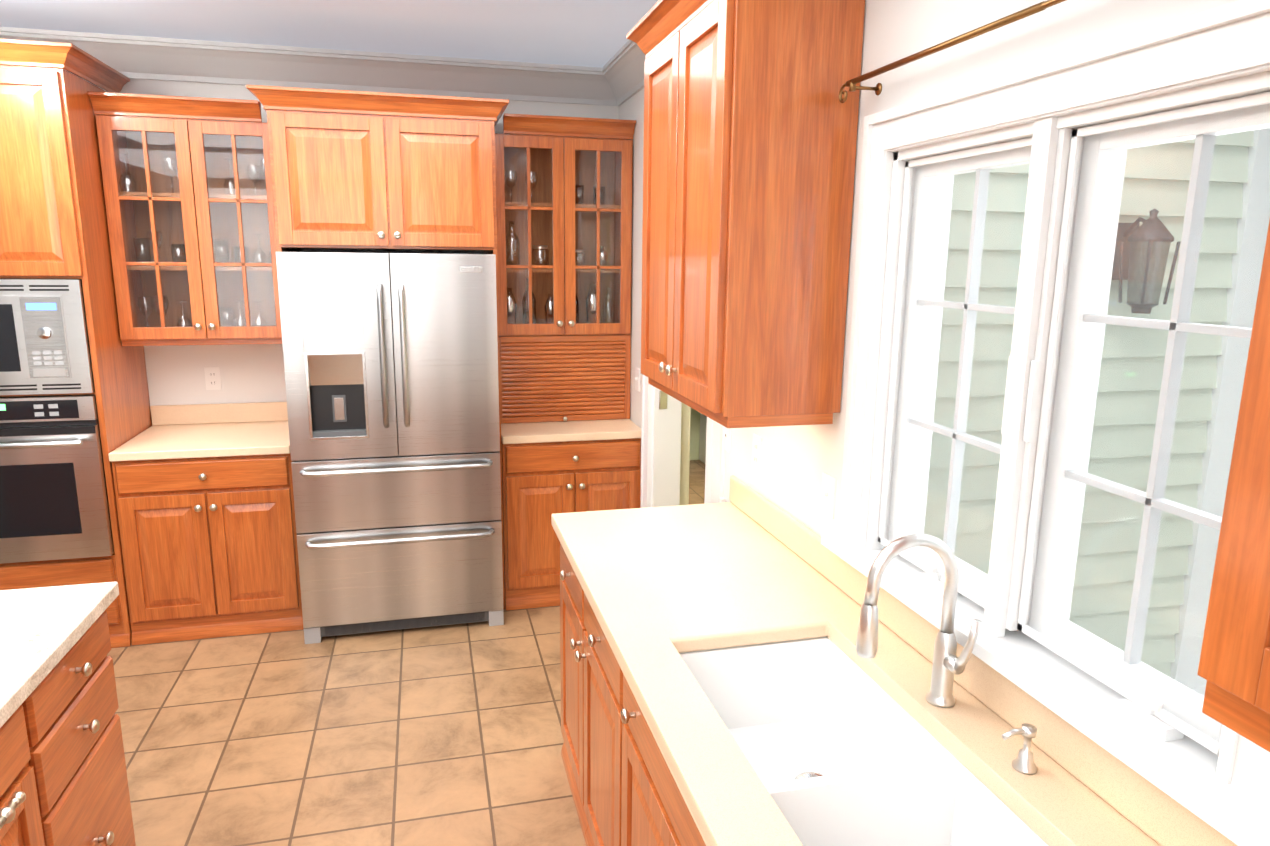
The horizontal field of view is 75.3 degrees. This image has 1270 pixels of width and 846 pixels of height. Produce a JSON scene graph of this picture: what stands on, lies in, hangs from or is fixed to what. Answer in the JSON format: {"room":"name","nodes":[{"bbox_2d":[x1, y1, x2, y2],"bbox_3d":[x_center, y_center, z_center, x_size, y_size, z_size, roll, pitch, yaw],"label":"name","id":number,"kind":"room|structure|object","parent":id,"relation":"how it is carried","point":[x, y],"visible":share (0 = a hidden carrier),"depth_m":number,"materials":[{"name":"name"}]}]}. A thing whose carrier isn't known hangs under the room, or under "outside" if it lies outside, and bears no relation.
{"room":"kitchen","nodes":[
{"label":"kitchen","id":0,"kind":"room"},
{"bbox_2d":[0,0,657,67],"bbox_3d":[-1.347,-1.210,1.555,8.340,0.400,9.740,-2,12,-14],"label":"ceiling","id":1,"kind":"structure","parent":0,"point":[589,33],"depth_m":3.52,"materials":[{"name":"paint"}]},
{"bbox_2d":[76,75,618,425],"bbox_3d":[-3.080,-0.430,4.014,6.120,2.740,0.120,-2,12,-14],"label":"wall","id":2,"kind":"structure","parent":0,"point":[251,373],"depth_m":4.23,"materials":[{"name":"white paint"}]},
{"bbox_2d":[87,91,281,345],"bbox_3d":[-2.040,-0.933,3.907,0.739,1.100,0.392,-2,12,-14],"label":"upper cabinet","id":3,"kind":"object","parent":2,"relation":"attached to","point":[188,196],"visible":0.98,"depth_m":3.84,"materials":[{"name":"brown wood"}]},
{"bbox_2d":[204,367,221,389],"bbox_3d":[-2.166,-0.228,4.225,0.072,0.116,0.007,-2,12,-14],"label":"electrical outlet","id":4,"kind":"object","parent":2,"relation":"attached to","point":[212,378],"visible":1,"depth_m":4.22,"materials":[{"name":"white plastic"}]},
{"bbox_2d":[0,27,599,104],"bbox_3d":[-3.051,-1.668,3.642,5.850,0.165,0.120,-2,12,-14],"label":"crown molding","id":5,"kind":"structure","parent":2,"relation":"attached to","point":[135,57],"depth_m":4.02,"materials":[{"name":"white wood"}]},
{"bbox_2d":[495,113,635,423],"bbox_3d":[-0.398,-0.786,4.363,0.717,1.532,0.392,-2,12,-14],"label":"upper cabinet","id":6,"kind":"object","parent":2,"relation":"attached to","point":[564,228],"visible":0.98,"depth_m":4.31,"materials":[{"name":"brown wood"}]},
{"bbox_2d":[107,460,704,845],"bbox_3d":[-1.377,1.427,2.087,8.340,0.100,9.740,-2,12,-14],"label":"floor","id":7,"kind":"structure","parent":0,"point":[446,735],"depth_m":3.08,"materials":[{"name":"tile"}]},
{"bbox_2d":[0,610,135,845],"bbox_3d":[-1.714,1.274,0.377,1.726,0.868,3.677,-2,12,-14],"label":"base cabinet","id":8,"kind":"object","parent":7,"relation":"on","point":[63,777],"visible":0.75,"depth_m":1.92,"materials":[{"name":"brown wood"}]},
{"bbox_2d":[0,582,118,727],"bbox_3d":[-1.749,0.834,0.253,1.690,0.040,3.690,-2,12,-14],"label":"countertop","id":9,"kind":"structure","parent":8,"relation":"on","point":[43,630],"depth_m":1.93,"materials":[{"name":"beige stone"}]},
{"bbox_2d":[0,39,151,647],"bbox_3d":[-2.745,-0.280,3.705,0.892,2.575,0.682,-2,12,-14],"label":"tall cabinet","id":10,"kind":"object","parent":7,"relation":"on","point":[53,221],"visible":0.52,"depth_m":3.42,"materials":[{"name":"brown wood"}]},
{"bbox_2d":[0,279,94,394],"bbox_3d":[-2.725,-0.393,3.607,0.714,0.478,0.494,-2,12,-14],"label":"built-in microwave","id":11,"kind":"object","parent":10,"relation":"in","point":[44,344],"visible":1,"depth_m":3.44,"materials":[{"name":"grey metal"}]},
{"bbox_2d":[0,394,113,563],"bbox_3d":[-2.738,0.203,3.755,0.714,0.719,0.658,-2,12,-14],"label":"wall oven","id":12,"kind":"object","parent":10,"relation":"in","point":[54,504],"visible":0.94,"depth_m":3.54,"materials":[{"name":"grey metal"}]},
{"bbox_2d":[112,453,303,644],"bbox_3d":[-2.022,0.526,4.068,0.739,0.868,0.662,-2,12,-14],"label":"base cabinet","id":13,"kind":"object","parent":7,"relation":"on","point":[209,547],"visible":0.96,"depth_m":3.79,"materials":[{"name":"brown wood"}]},
{"bbox_2d":[108,402,289,461],"bbox_3d":[-2.020,0.026,3.979,0.739,0.138,0.638,-2,12,-14],"label":"countertop","id":14,"kind":"structure","parent":13,"relation":"on","point":[210,430],"depth_m":4.02,"materials":[{"name":"beige stone"}]},
{"bbox_2d":[246,85,508,608],"bbox_3d":[-1.185,-0.286,4.114,1.086,2.460,0.672,-2,12,-14],"label":"tall cabinet","id":15,"kind":"object","parent":7,"relation":"on","point":[357,177],"visible":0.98,"depth_m":3.65,"materials":[{"name":"brown wood"}]},
{"bbox_2d":[276,252,503,643],"bbox_3d":[-1.164,0.067,4.084,0.914,1.780,0.856,-2,12,-14],"label":"refrigerator","id":16,"kind":"object","parent":7,"relation":"on","point":[391,375],"visible":1,"depth_m":3.73,"materials":[{"name":"grey metal"}]},
{"bbox_2d":[501,438,640,609],"bbox_3d":[-0.379,0.461,4.481,0.717,0.868,0.662,-2,12,-14],"label":"base cabinet","id":17,"kind":"object","parent":7,"relation":"on","point":[543,482],"visible":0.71,"depth_m":4.16,"materials":[{"name":"brown wood"}]},
{"bbox_2d":[501,419,640,443],"bbox_3d":[-0.377,0.010,4.402,0.717,0.038,0.638,-2,12,-14],"label":"countertop","id":18,"kind":"structure","parent":17,"relation":"on","point":[554,431],"depth_m":4.17,"materials":[{"name":"beige stone"}]},
{"bbox_2d":[560,543,705,845],"bbox_3d":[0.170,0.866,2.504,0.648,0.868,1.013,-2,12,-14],"label":"base cabinet","id":19,"kind":"object","parent":7,"relation":"on","point":[624,788],"visible":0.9,"depth_m":2.06,"materials":[{"name":"brown wood"}]},
{"bbox_2d":[551,475,1237,845],"bbox_3d":[0.528,0.656,1.005,0.670,0.140,4.005,-2,12,-14],"label":"countertop","id":20,"kind":"structure","parent":19,"relation":"on","point":[663,587],"depth_m":1.79,"materials":[{"name":"beige stone"}]},
{"bbox_2d":[679,637,1047,845],"bbox_3d":[0.381,0.721,1.572,0.424,0.212,0.884,-2,12,-14],"label":"double-bowl sink","id":21,"kind":"object","parent":20,"relation":"in","point":[837,745],"visible":0.81,"depth_m":1.78,"materials":[{"name":"white ceramic"}]},
{"bbox_2d":[856,533,980,707],"bbox_3d":[0.541,0.390,1.570,0.222,0.357,0.110,-2,12,-14],"label":"gooseneck faucet","id":22,"kind":"object","parent":20,"relation":"on","point":[947,664],"visible":1,"depth_m":1.57,"materials":[{"name":"silver metal"}]},
{"bbox_2d":[1002,723,1036,774],"bbox_3d":[0.664,0.563,1.423,0.072,0.079,0.040,-2,12,-14],"label":"soap dispenser","id":23,"kind":"object","parent":20,"relation":"on","point":[1023,763],"visible":1,"depth_m":1.42,"materials":[{"name":"silver metal"}]},
{"bbox_2d":[699,413,706,463],"bbox_3d":[0.946,-0.049,7.024,0.600,0.870,0.655,-2,12,-14],"label":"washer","id":24,"kind":"object","parent":7,"relation":"on","point":[702,439],"visible":0.02,"depth_m":7.22,"materials":[{"name":"white"}]},
{"bbox_2d":[690,408,699,459],"bbox_3d":[0.418,-0.920,7.139,1.920,2.540,0.120,-2,12,-14],"label":"wall","id":25,"kind":"structure","parent":0,"point":[694,433],"depth_m":7.30,"materials":[{"name":"paint"}]},
{"bbox_2d":[619,0,1238,539],"bbox_3d":[0.858,0.171,1.252,0.120,2.740,7.540,-2,12,-14],"label":"wall","id":26,"kind":"structure","parent":0,"point":[797,462],"depth_m":1.90,"materials":[{"name":"white paint"}]},
{"bbox_2d":[600,40,645,105],"bbox_3d":[0.755,-1.086,0.968,0.120,0.165,7.300,-2,12,-14],"label":"crown molding","id":27,"kind":"structure","parent":26,"relation":"attached to","point":[617,79],"depth_m":4.10,"materials":[{"name":"white wood"}]},
{"bbox_2d":[635,368,639,391],"bbox_3d":[0.008,-0.227,4.288,0.016,0.116,0.072,-2,12,-14],"label":"light switch","id":28,"kind":"object","parent":26,"relation":"attached to","point":[637,379],"visible":0.98,"depth_m":4.28,"materials":[{"name":"white plastic"}]},
{"bbox_2d":[640,374,720,507],"bbox_3d":[0.246,-0.006,3.626,0.174,2.135,1.050,-2,12,-14],"label":"door frame","id":29,"kind":"structure","parent":26,"relation":"attached to","point":[661,437],"depth_m":4.05,"materials":[{"name":"white wood"}]},
{"bbox_2d":[679,403,690,504],"bbox_3d":[0.280,-0.135,4.500,0.291,2.018,0.772,-2,12,-14],"label":"laundry door","id":30,"kind":"structure","parent":26,"relation":"in","point":[685,451],"depth_m":4.15,"materials":[{"name":"beige paint"}]},
{"bbox_2d":[720,426,731,502],"bbox_3d":[0.331,0.164,3.057,0.020,0.358,0.072,-2,12,-14],"label":"outlet","id":31,"kind":"object","parent":26,"relation":"attached to","point":[727,439],"visible":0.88,"depth_m":3.04,"materials":[{"name":"white"}]},
{"bbox_2d":[626,0,864,427],"bbox_3d":[0.267,-0.625,2.410,0.392,1.140,0.904,-2,12,-14],"label":"upper cabinet","id":32,"kind":"object","parent":26,"relation":"attached to","point":[750,134],"visible":1,"depth_m":2.09,"materials":[{"name":"brown wood"}]},
{"bbox_2d":[751,434,762,471],"bbox_3d":[0.408,0.101,2.764,0.007,0.116,0.072,-2,12,-14],"label":"electrical outlet","id":33,"kind":"object","parent":26,"relation":"attached to","point":[757,441],"visible":1,"depth_m":2.75,"materials":[{"name":"white plastic"}]},
{"bbox_2d":[839,0,1065,102],"bbox_3d":[0.688,-0.672,1.387,0.077,0.047,1.308,-2,12,-14],"label":"curtain rod","id":34,"kind":"object","parent":26,"relation":"attached to","point":[1008,19],"visible":0.96,"depth_m":1.60,"materials":[{"name":"brown metal"}]},
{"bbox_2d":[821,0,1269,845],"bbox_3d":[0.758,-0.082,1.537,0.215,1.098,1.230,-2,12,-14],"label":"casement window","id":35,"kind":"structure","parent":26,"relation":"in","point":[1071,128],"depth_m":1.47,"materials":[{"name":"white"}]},
{"bbox_2d":[1197,220,1269,751],"bbox_3d":[0.816,-0.184,0.294,0.392,1.155,1.084,-2,12,-14],"label":"upper cabinet","id":36,"kind":"object","parent":26,"relation":"attached to","point":[1234,667],"visible":1,"depth_m":0.75,"materials":[{"name":"brown wood"}]},
{"bbox_2d":[924,128,1269,695],"bbox_3d":[2.192,0.104,0.519,2.106,3.190,4.678,-2,12,-14],"label":"siding","id":37,"kind":"object","parent":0,"point":[1152,175],"depth_m":2.77,"materials":[{"name":"white"}]}
]}

